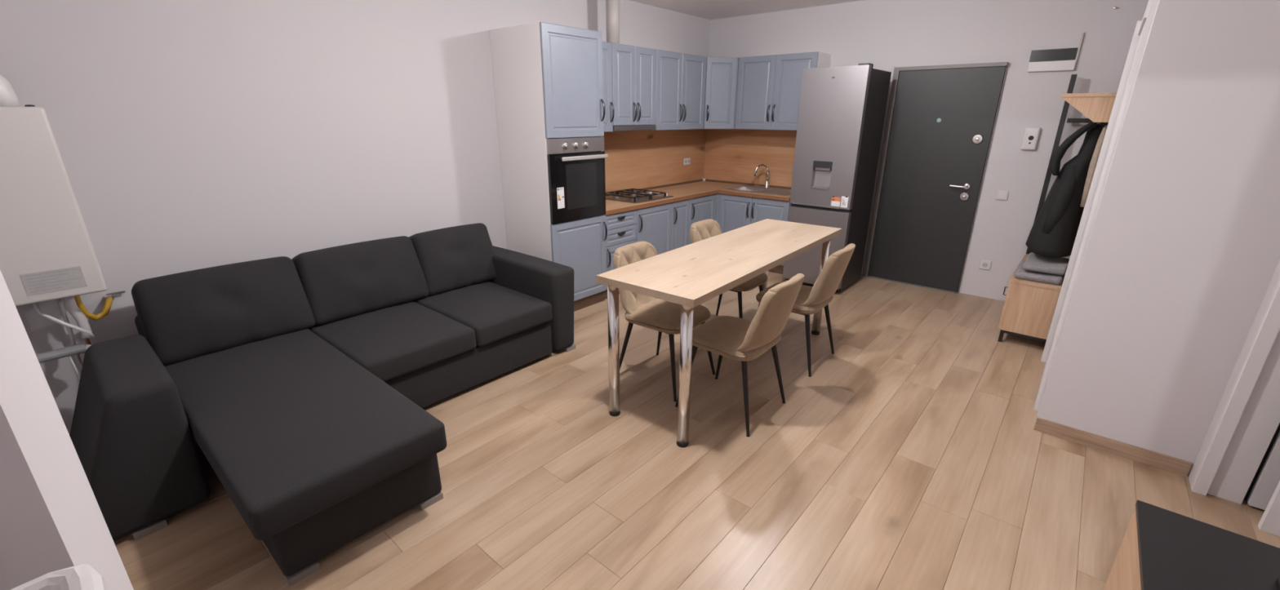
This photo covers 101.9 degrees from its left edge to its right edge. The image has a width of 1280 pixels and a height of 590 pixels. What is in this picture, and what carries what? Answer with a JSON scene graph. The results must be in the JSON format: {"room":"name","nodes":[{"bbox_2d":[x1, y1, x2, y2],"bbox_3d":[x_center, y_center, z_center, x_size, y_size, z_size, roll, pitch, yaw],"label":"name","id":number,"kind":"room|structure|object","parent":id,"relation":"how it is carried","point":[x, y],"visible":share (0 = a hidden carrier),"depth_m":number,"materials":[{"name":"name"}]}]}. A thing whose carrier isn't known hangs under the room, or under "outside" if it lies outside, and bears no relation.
{"room":"open-plan living room","nodes":[
{"label":"open-plan living room","id":0,"kind":"room"},
{"bbox_2d":[10,564,107,589],"bbox_3d":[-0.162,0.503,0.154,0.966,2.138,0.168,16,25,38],"label":"plastic container","id":1,"kind":"object","parent":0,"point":[82,576],"depth_m":0.39,"materials":[{"name":"grey plastic"}]},
{"bbox_2d":[0,270,133,589],"bbox_3d":[-0.207,0.331,0.005,2.170,2.680,0.320,16,25,38],"label":"wall","id":2,"kind":"structure","parent":0,"point":[51,518],"depth_m":0.49,"materials":[{"name":"grey paint"}]},
{"bbox_2d":[0,0,710,434],"bbox_3d":[-1.272,-1.114,4.153,0.100,2.680,6.450,16,25,38],"label":"wall","id":3,"kind":"structure","parent":0,"point":[189,135],"depth_m":2.99,"materials":[{"name":"grey paint"}]},
{"bbox_2d":[0,104,106,306],"bbox_3d":[-2.738,-0.386,2.226,0.344,0.813,0.435,16,25,38],"label":"boiler","id":4,"kind":"object","parent":3,"relation":"attached to","point":[47,253],"visible":1,"depth_m":2.20,"materials":[{"name":"white metal"}]},
{"bbox_2d":[0,74,20,106],"bbox_3d":[-2.783,-0.843,2.018,0.100,0.212,0.445,16,25,38],"label":"flue pipe","id":5,"kind":"object","parent":4,"relation":"on","point":[8,97],"visible":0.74,"depth_m":2.15,"materials":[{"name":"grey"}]},
{"bbox_2d":[32,302,94,337],"bbox_3d":[-2.656,0.110,2.388,0.154,0.230,0.037,-14,23,-35],"label":"hose","id":6,"kind":"object","parent":4,"relation":"attached to","point":[36,306],"visible":0.88,"depth_m":2.38,"materials":[{"name":"grey plastic"}]},
{"bbox_2d":[56,298,82,371],"bbox_3d":[-2.727,0.170,2.477,0.016,0.425,0.031,16,25,38],"label":"pipe","id":7,"kind":"object","parent":4,"relation":"attached to","point":[60,303],"visible":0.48,"depth_m":2.48,"materials":[{"name":"grey plastic"}]},
{"bbox_2d":[62,296,92,338],"bbox_3d":[-2.659,0.089,2.451,0.038,0.253,0.054,16,25,38],"label":"hose","id":8,"kind":"object","parent":4,"relation":"attached to","point":[71,306],"visible":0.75,"depth_m":2.44,"materials":[{"name":"grey plastic"}]},
{"bbox_2d":[35,343,90,363],"bbox_3d":[-2.700,0.278,2.443,0.056,0.074,0.240,14,23,35],"label":"pipe","id":9,"kind":"object","parent":8,"relation":"attached to","point":[45,357],"visible":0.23,"depth_m":2.42,"materials":[{"name":"grey plastic"}]},
{"bbox_2d":[68,355,80,379],"bbox_3d":[-2.674,0.434,2.489,0.057,0.317,0.017,6,20,16],"label":"power cable","id":10,"kind":"object","parent":9,"relation":"hanging from","point":[69,357],"visible":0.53,"depth_m":2.46,"materials":[{"name":"grey plastic"}]},
{"bbox_2d":[84,338,91,345],"bbox_3d":[-2.738,0.194,2.561,0.028,0.523,0.018,16,25,38],"label":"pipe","id":11,"kind":"object","parent":4,"relation":"attached to","point":[87,341],"visible":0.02,"depth_m":2.57,"materials":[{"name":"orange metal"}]},
{"bbox_2d":[73,295,113,320],"bbox_3d":[-2.671,0.021,2.553,0.064,0.191,0.174,-1,19,-3],"label":"gas hose","id":12,"kind":"object","parent":4,"relation":"attached to","point":[108,300],"visible":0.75,"depth_m":2.54,"materials":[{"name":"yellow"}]},
{"bbox_2d":[103,290,125,299],"bbox_3d":[-2.695,0.006,2.666,0.042,0.040,0.081,16,25,38],"label":"shutoff valve","id":13,"kind":"object","parent":3,"relation":"attached to","point":[109,295],"visible":0.76,"depth_m":2.65,"materials":[{"name":"silver metal"}]},
{"bbox_2d":[602,41,614,132],"bbox_3d":[-0.479,-1.788,4.486,0.401,0.720,0.359,16,25,38],"label":"upper cabinet","id":14,"kind":"object","parent":3,"relation":"attached to","point":[606,46],"visible":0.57,"depth_m":4.47,"materials":[{"name":"blue laminate"}]},
{"bbox_2d":[611,43,656,125],"bbox_3d":[-0.166,-1.932,4.823,0.401,0.667,0.596,16,25,38],"label":"upper cabinet","id":15,"kind":"object","parent":3,"relation":"attached to","point":[633,68],"visible":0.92,"depth_m":4.71,"materials":[{"name":"blue laminate"}]},
{"bbox_2d":[605,0,619,44],"bbox_3d":[-0.236,-2.403,4.477,0.112,0.448,0.112,16,25,38],"label":"duct","id":16,"kind":"object","parent":15,"relation":"on","point":[611,6],"visible":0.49,"depth_m":4.45,"materials":[{"name":"grey metal"}]},
{"bbox_2d":[613,124,656,131],"bbox_3d":[-0.175,-1.593,4.948,0.373,0.048,0.592,16,25,38],"label":"extractor hood","id":17,"kind":"object","parent":3,"relation":"attached to","point":[635,127],"visible":0.68,"depth_m":4.82,"materials":[{"name":"silver metal"}]},
{"bbox_2d":[602,128,706,192],"bbox_3d":[0.023,-1.431,5.554,0.011,0.649,2.372,16,25,38],"label":"backsplash","id":18,"kind":"structure","parent":3,"relation":"attached to","point":[636,159],"depth_m":5.66,"materials":[{"name":"brown wood"}]},
{"bbox_2d":[683,158,690,164],"bbox_3d":[0.558,-1.581,6.143,0.012,0.075,0.125,16,25,38],"label":"wall socket","id":19,"kind":"object","parent":18,"relation":"attached to","point":[686,161],"visible":1,"depth_m":6.14,"materials":[{"name":"grey plastic"}]},
{"bbox_2d":[651,49,706,130],"bbox_3d":[0.298,-2.083,5.344,0.401,0.720,0.822,16,25,38],"label":"upper cabinet","id":20,"kind":"object","parent":3,"relation":"attached to","point":[680,77],"visible":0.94,"depth_m":5.21,"materials":[{"name":"blue laminate"}]},
{"bbox_2d":[702,57,738,128],"bbox_3d":[0.831,-2.237,5.794,0.591,0.720,0.596,16,25,38],"label":"upper cabinet","id":21,"kind":"object","parent":3,"relation":"attached to","point":[721,82],"visible":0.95,"depth_m":5.56,"materials":[{"name":"blue paint"}]},
{"bbox_2d":[112,271,1279,589],"bbox_3d":[0.508,0.631,3.141,4.800,0.060,6.450,16,25,38],"label":"floor","id":22,"kind":"structure","parent":0,"point":[910,455],"depth_m":2.37,"materials":[{"name":"brown laminate"}]},
{"bbox_2d":[69,222,576,586],"bbox_3d":[-1.382,0.263,2.814,1.910,0.837,2.526,16,25,38],"label":"sofa","id":23,"kind":"object","parent":22,"relation":"on","point":[304,382],"visible":1,"depth_m":2.39,"materials":[{"name":"grey fabric"}]},
{"bbox_2d":[131,256,315,365],"bbox_3d":[-2.205,0.068,2.787,0.327,0.458,0.717,16,25,38],"label":"cushion","id":24,"kind":"object","parent":23,"relation":"on","point":[185,317],"depth_m":2.67,"materials":[{"name":"grey fabric"}]},
{"bbox_2d":[164,328,447,540],"bbox_3d":[-1.613,0.470,2.364,1.620,0.154,0.670,16,25,38],"label":"cushion","id":25,"kind":"object","parent":23,"relation":"on","point":[292,425],"depth_m":2.07,"materials":[{"name":"grey fabric"}]},
{"bbox_2d":[292,235,428,325],"bbox_3d":[-1.752,-0.104,3.288,0.327,0.458,0.722,16,25,38],"label":"cushion","id":26,"kind":"object","parent":23,"relation":"on","point":[344,283],"depth_m":3.17,"materials":[{"name":"grey fabric"}]},
{"bbox_2d":[308,301,475,382],"bbox_3d":[-1.483,0.235,3.083,0.835,0.161,0.639,16,25,38],"label":"seat cushion","id":27,"kind":"object","parent":23,"relation":"on","point":[393,341],"depth_m":2.93,"materials":[{"name":"grey fabric"}]},
{"bbox_2d":[408,222,495,296],"bbox_3d":[-1.336,-0.261,3.746,0.330,0.458,0.604,16,25,38],"label":"cushion","id":28,"kind":"object","parent":23,"relation":"on","point":[451,260],"depth_m":3.62,"materials":[{"name":"grey fabric"}]},
{"bbox_2d":[413,281,552,346],"bbox_3d":[-1.084,0.084,3.524,0.835,0.161,0.581,16,25,38],"label":"seat cushion","id":29,"kind":"object","parent":23,"relation":"on","point":[496,312],"depth_m":3.38,"materials":[{"name":"grey fabric"}]},
{"bbox_2d":[488,22,607,311],"bbox_3d":[-0.704,-0.969,4.298,0.644,2.195,0.599,16,25,38],"label":"tall cabinet","id":30,"kind":"object","parent":22,"relation":"on","point":[548,78],"visible":0.86,"depth_m":3.99,"materials":[{"name":"white laminate"}]},
{"bbox_2d":[546,136,608,224],"bbox_3d":[-0.679,-0.972,4.274,0.615,0.633,0.585,16,25,38],"label":"oven","id":31,"kind":"object","parent":30,"relation":"in","point":[575,165],"visible":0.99,"depth_m":4.08,"materials":[{"name":"black glass"}]},
{"bbox_2d":[604,209,636,299],"bbox_3d":[-0.378,-0.429,4.908,0.624,0.776,0.426,16,25,38],"label":"base cabinet","id":32,"kind":"object","parent":22,"relation":"on","point":[621,227],"visible":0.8,"depth_m":4.66,"materials":[{"name":"blue laminate"}]},
{"bbox_2d":[635,202,671,254],"bbox_3d":[-0.063,-0.546,5.257,0.624,0.772,0.536,16,25,38],"label":"base cabinet","id":33,"kind":"object","parent":22,"relation":"on","point":[654,224],"visible":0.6,"depth_m":5.05,"materials":[{"name":"blue laminate"}]},
{"bbox_2d":[613,241,715,401],"bbox_3d":[0.137,0.125,3.246,0.556,0.825,0.456,15,24,36],"label":"dining chair","id":34,"kind":"object","parent":22,"relation":"on","point":[661,316],"visible":0.59,"depth_m":3.15,"materials":[{"name":"beige fabric"}]},
{"bbox_2d":[671,199,689,250],"bbox_3d":[0.212,-0.652,5.560,0.624,0.776,0.306,16,25,38],"label":"base cabinet","id":35,"kind":"object","parent":22,"relation":"on","point":[680,209],"visible":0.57,"depth_m":5.34,"materials":[{"name":"blue laminate"}]},
{"bbox_2d":[688,193,719,244],"bbox_3d":[0.672,-0.827,6.068,0.624,0.776,1.105,16,25,38],"label":"base cabinet","id":36,"kind":"object","parent":22,"relation":"on","point":[705,207],"visible":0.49,"depth_m":5.61,"materials":[{"name":"blue laminate"}]},
{"bbox_2d":[605,177,791,215],"bbox_3d":[0.569,-0.982,5.214,1.428,0.070,2.372,16,25,38],"label":"countertop","id":37,"kind":"structure","parent":36,"relation":"on","point":[686,190],"depth_m":5.54,"materials":[{"name":"brown wood"}]},
{"bbox_2d":[605,188,673,204],"bbox_3d":[-0.035,-0.991,5.142,0.490,0.051,0.570,16,25,38],"label":"gas hob","id":38,"kind":"object","parent":37,"relation":"in","point":[638,197],"visible":0.91,"depth_m":5.07,"materials":[{"name":"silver metal"}]},
{"bbox_2d":[724,185,791,199],"bbox_3d":[1.355,-1.076,5.713,0.725,0.165,0.460,16,25,38],"label":"sink","id":39,"kind":"object","parent":37,"relation":"in","point":[774,191],"visible":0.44,"depth_m":5.71,"materials":[{"name":"silver metal"}]},
{"bbox_2d":[753,164,769,187],"bbox_3d":[1.363,-1.331,5.800,0.189,0.264,0.130,3,19,7],"label":"tap","id":40,"kind":"object","parent":37,"relation":"on","point":[766,180],"visible":1,"depth_m":5.79,"materials":[{"name":"silver metal"}]},
{"bbox_2d":[595,218,842,447],"bbox_3d":[0.621,0.096,3.343,0.590,0.820,1.980,15,24,36],"label":"dining table","id":41,"kind":"object","parent":22,"relation":"on","point":[690,276],"visible":0.81,"depth_m":2.79,"materials":[{"name":"brown wood"}]},
{"bbox_2d":[689,218,767,318],"bbox_3d":[0.669,-0.125,3.972,0.556,0.825,0.456,14,24,35],"label":"dining chair","id":42,"kind":"object","parent":22,"relation":"on","point":[701,230],"visible":0.35,"depth_m":3.88,"materials":[{"name":"beige fabric"}]},
{"bbox_2d":[675,273,804,436],"bbox_3d":[0.561,0.258,2.869,0.556,0.825,0.456,15,24,37],"label":"dining chair","id":43,"kind":"object","parent":22,"relation":"on","point":[735,338],"visible":0.98,"depth_m":2.69,"materials":[{"name":"beige fabric"}]},
{"bbox_2d":[718,193,791,274],"bbox_3d":[1.358,-0.736,5.815,0.861,0.776,0.624,16,25,38],"label":"base cabinet","id":44,"kind":"object","parent":22,"relation":"on","point":[735,212],"visible":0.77,"depth_m":5.56,"materials":[{"name":"blue laminate"}]},
{"bbox_2d":[755,243,855,377],"bbox_3d":[1.086,0.042,3.497,0.556,0.825,0.456,15,24,36],"label":"dining chair","id":45,"kind":"object","parent":22,"relation":"on","point":[810,300],"visible":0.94,"depth_m":3.27,"materials":[{"name":"beige fabric"}]},
{"bbox_2d":[782,62,891,292],"bbox_3d":[1.841,-1.075,4.930,0.565,2.000,0.624,16,25,38],"label":"fridge","id":46,"kind":"object","parent":22,"relation":"on","point":[842,113],"visible":0.85,"depth_m":4.64,"materials":[{"name":"grey paint"}]},
{"bbox_2d":[831,196,840,201],"bbox_3d":[1.759,-0.860,4.656,0.080,0.037,0.001,16,25,38],"label":"print","id":47,"kind":"object","parent":46,"relation":"attached to","point":[833,198],"depth_m":4.65,"materials":[{"name":"brown paper"}]},
{"bbox_2d":[997,74,1116,342],"bbox_3d":[3.113,-0.644,3.857,0.361,1.900,1.004,16,25,38],"label":"rack","id":48,"kind":"object","parent":22,"relation":"on","point":[1028,308],"visible":0.58,"depth_m":3.71,"materials":[{"name":"brown wood"}]},
{"bbox_2d":[1014,253,1069,284],"bbox_3d":[2.965,-0.203,3.826,0.291,0.119,0.463,16,25,38],"label":"folded blanket","id":49,"kind":"object","parent":48,"relation":"on","point":[1037,268],"visible":0.96,"depth_m":3.72,"materials":[{"name":"grey fabric"}]},
{"bbox_2d":[1025,122,1104,257],"bbox_3d":[3.101,-0.774,3.790,0.287,0.920,0.505,16,25,38],"label":"jacket","id":50,"kind":"object","parent":48,"relation":"hanging from","point":[1053,233],"visible":0.81,"depth_m":3.66,"materials":[{"name":"black fabric"}]},
{"bbox_2d":[1048,122,1097,175],"bbox_3d":[3.009,-1.015,3.620,0.220,0.355,0.123,10,21,26],"label":"hood","id":51,"kind":"object","parent":50,"relation":"attached to","point":[1078,165],"depth_m":3.57,"materials":[{"name":"black fabric"}]},
{"bbox_2d":[1061,93,1116,97],"bbox_3d":[3.131,-1.365,3.579,0.305,0.021,0.975,16,25,38],"label":"shelf","id":52,"kind":"object","parent":48,"relation":"attached to","point":[1077,95],"depth_m":3.23,"materials":[{"name":"brown wood"}]},
{"bbox_2d":[1080,127,1106,207],"bbox_3d":[3.007,-0.844,3.441,0.049,0.510,0.111,16,25,38],"label":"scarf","id":53,"kind":"object","parent":48,"relation":"hanging from","point":[1095,157],"visible":0.62,"depth_m":3.41,"materials":[{"name":"beige fabric"}]},
{"bbox_2d":[1102,499,1279,589],"bbox_3d":[1.198,1.114,0.907,0.562,0.500,1.598,16,25,38],"label":"tv stand","id":54,"kind":"object","parent":22,"relation":"on","point":[1160,548],"visible":1,"depth_m":1.39,"materials":[{"name":"black laminate"}]},
{"bbox_2d":[1275,577,1279,589],"bbox_3d":[1.390,0.583,0.883,0.152,0.520,0.775,16,25,38],"label":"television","id":55,"kind":"object","parent":54,"relation":"on","point":[1277,581],"visible":1,"depth_m":1.28,"materials":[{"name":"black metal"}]},
{"bbox_2d":[628,0,862,20],"bbox_3d":[0.519,-1.919,2.256,4.800,0.100,6.450,16,25,38],"label":"ceiling","id":56,"kind":"structure","parent":0,"point":[710,10],"depth_m":5.15,"materials":[{"name":"white paint"}]},
{"bbox_2d":[708,0,1148,301],"bbox_3d":[2.312,-1.466,5.207,3.900,2.680,0.100,16,25,38],"label":"wall","id":57,"kind":"structure","parent":0,"point":[888,35],"depth_m":4.49,"materials":[{"name":"grey paint"}]},
{"bbox_2d":[703,128,796,186],"bbox_3d":[1.352,-1.567,5.963,1.447,0.649,0.011,16,25,38],"label":"backsplash","id":58,"kind":"structure","parent":57,"relation":"attached to","point":[733,155],"depth_m":6.01,"materials":[{"name":"brown wood"}]},
{"bbox_2d":[734,51,831,130],"bbox_3d":[1.463,-2.108,5.432,0.861,0.720,0.361,16,25,38],"label":"upper cabinet","id":59,"kind":"object","parent":57,"relation":"attached to","point":[769,86],"visible":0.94,"depth_m":5.33,"materials":[{"name":"blue laminate"}]},
{"bbox_2d":[862,62,1008,293],"bbox_3d":[2.687,-1.060,4.869,0.880,2.018,0.094,16,25,38],"label":"door","id":60,"kind":"structure","parent":57,"relation":"in","point":[940,122],"depth_m":4.84,"materials":[{"name":"grey metal"}]},
{"bbox_2d":[978,259,991,270],"bbox_3d":[3.168,-0.277,4.762,0.085,0.085,0.012,16,25,38],"label":"wall socket","id":61,"kind":"object","parent":57,"relation":"attached to","point":[984,264],"visible":1,"depth_m":4.76,"materials":[{"name":"grey plastic"}]},
{"bbox_2d":[995,190,1008,200],"bbox_3d":[3.175,-0.874,4.549,0.085,0.082,0.014,16,25,38],"label":"light switch","id":62,"kind":"object","parent":57,"relation":"attached to","point":[1001,195],"visible":1,"depth_m":4.54,"materials":[{"name":"grey plastic"}]},
{"bbox_2d":[1020,127,1040,150],"bbox_3d":[3.248,-1.302,4.319,0.110,0.184,0.038,16,25,38],"label":"intercom","id":63,"kind":"object","parent":57,"relation":"attached to","point":[1031,135],"visible":1,"depth_m":4.31,"materials":[{"name":"grey plastic"}]},
{"bbox_2d":[1027,32,1084,71],"bbox_3d":[3.271,-1.910,4.095,0.306,0.263,0.029,16,25,38],"label":"box","id":64,"kind":"object","parent":57,"relation":"attached to","point":[1064,59],"visible":1,"depth_m":4.10,"materials":[{"name":"grey plastic"}]},
{"bbox_2d":[1033,0,1279,476],"bbox_3d":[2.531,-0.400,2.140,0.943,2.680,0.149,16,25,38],"label":"wall","id":65,"kind":"structure","parent":0,"point":[1181,258],"depth_m":2.27,"materials":[{"name":"grey paint"}]},
{"bbox_2d":[1033,0,1158,411],"bbox_3d":[2.557,-0.443,2.967,0.051,2.100,0.895,16,25,38],"label":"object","id":66,"kind":"structure","parent":65,"relation":"in","point":[1143,27],"depth_m":2.89,"materials":[{"name":"white paint"}]},
{"bbox_2d":[1188,259,1279,510],"bbox_3d":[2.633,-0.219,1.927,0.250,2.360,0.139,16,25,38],"label":"door","id":67,"kind":"structure","parent":65,"relation":"in","point":[1237,459],"depth_m":2.19,"materials":[{"name":"white paint"}]},
{"bbox_3d":[1.447,0.225,0.329,0.100,2.680,3.630,16,25,38],"label":"wall","id":68,"kind":"structure","parent":0,"visible":0},
{"bbox_2d":[1257,480,1279,536],"bbox_3d":[2.613,-0.159,1.692,0.165,2.400,0.035,16,25,38],"label":"trim","id":69,"kind":"structure","parent":68,"relation":"attached to","point":[1269,522],"depth_m":2.09,"materials":[{"name":"white paint"}]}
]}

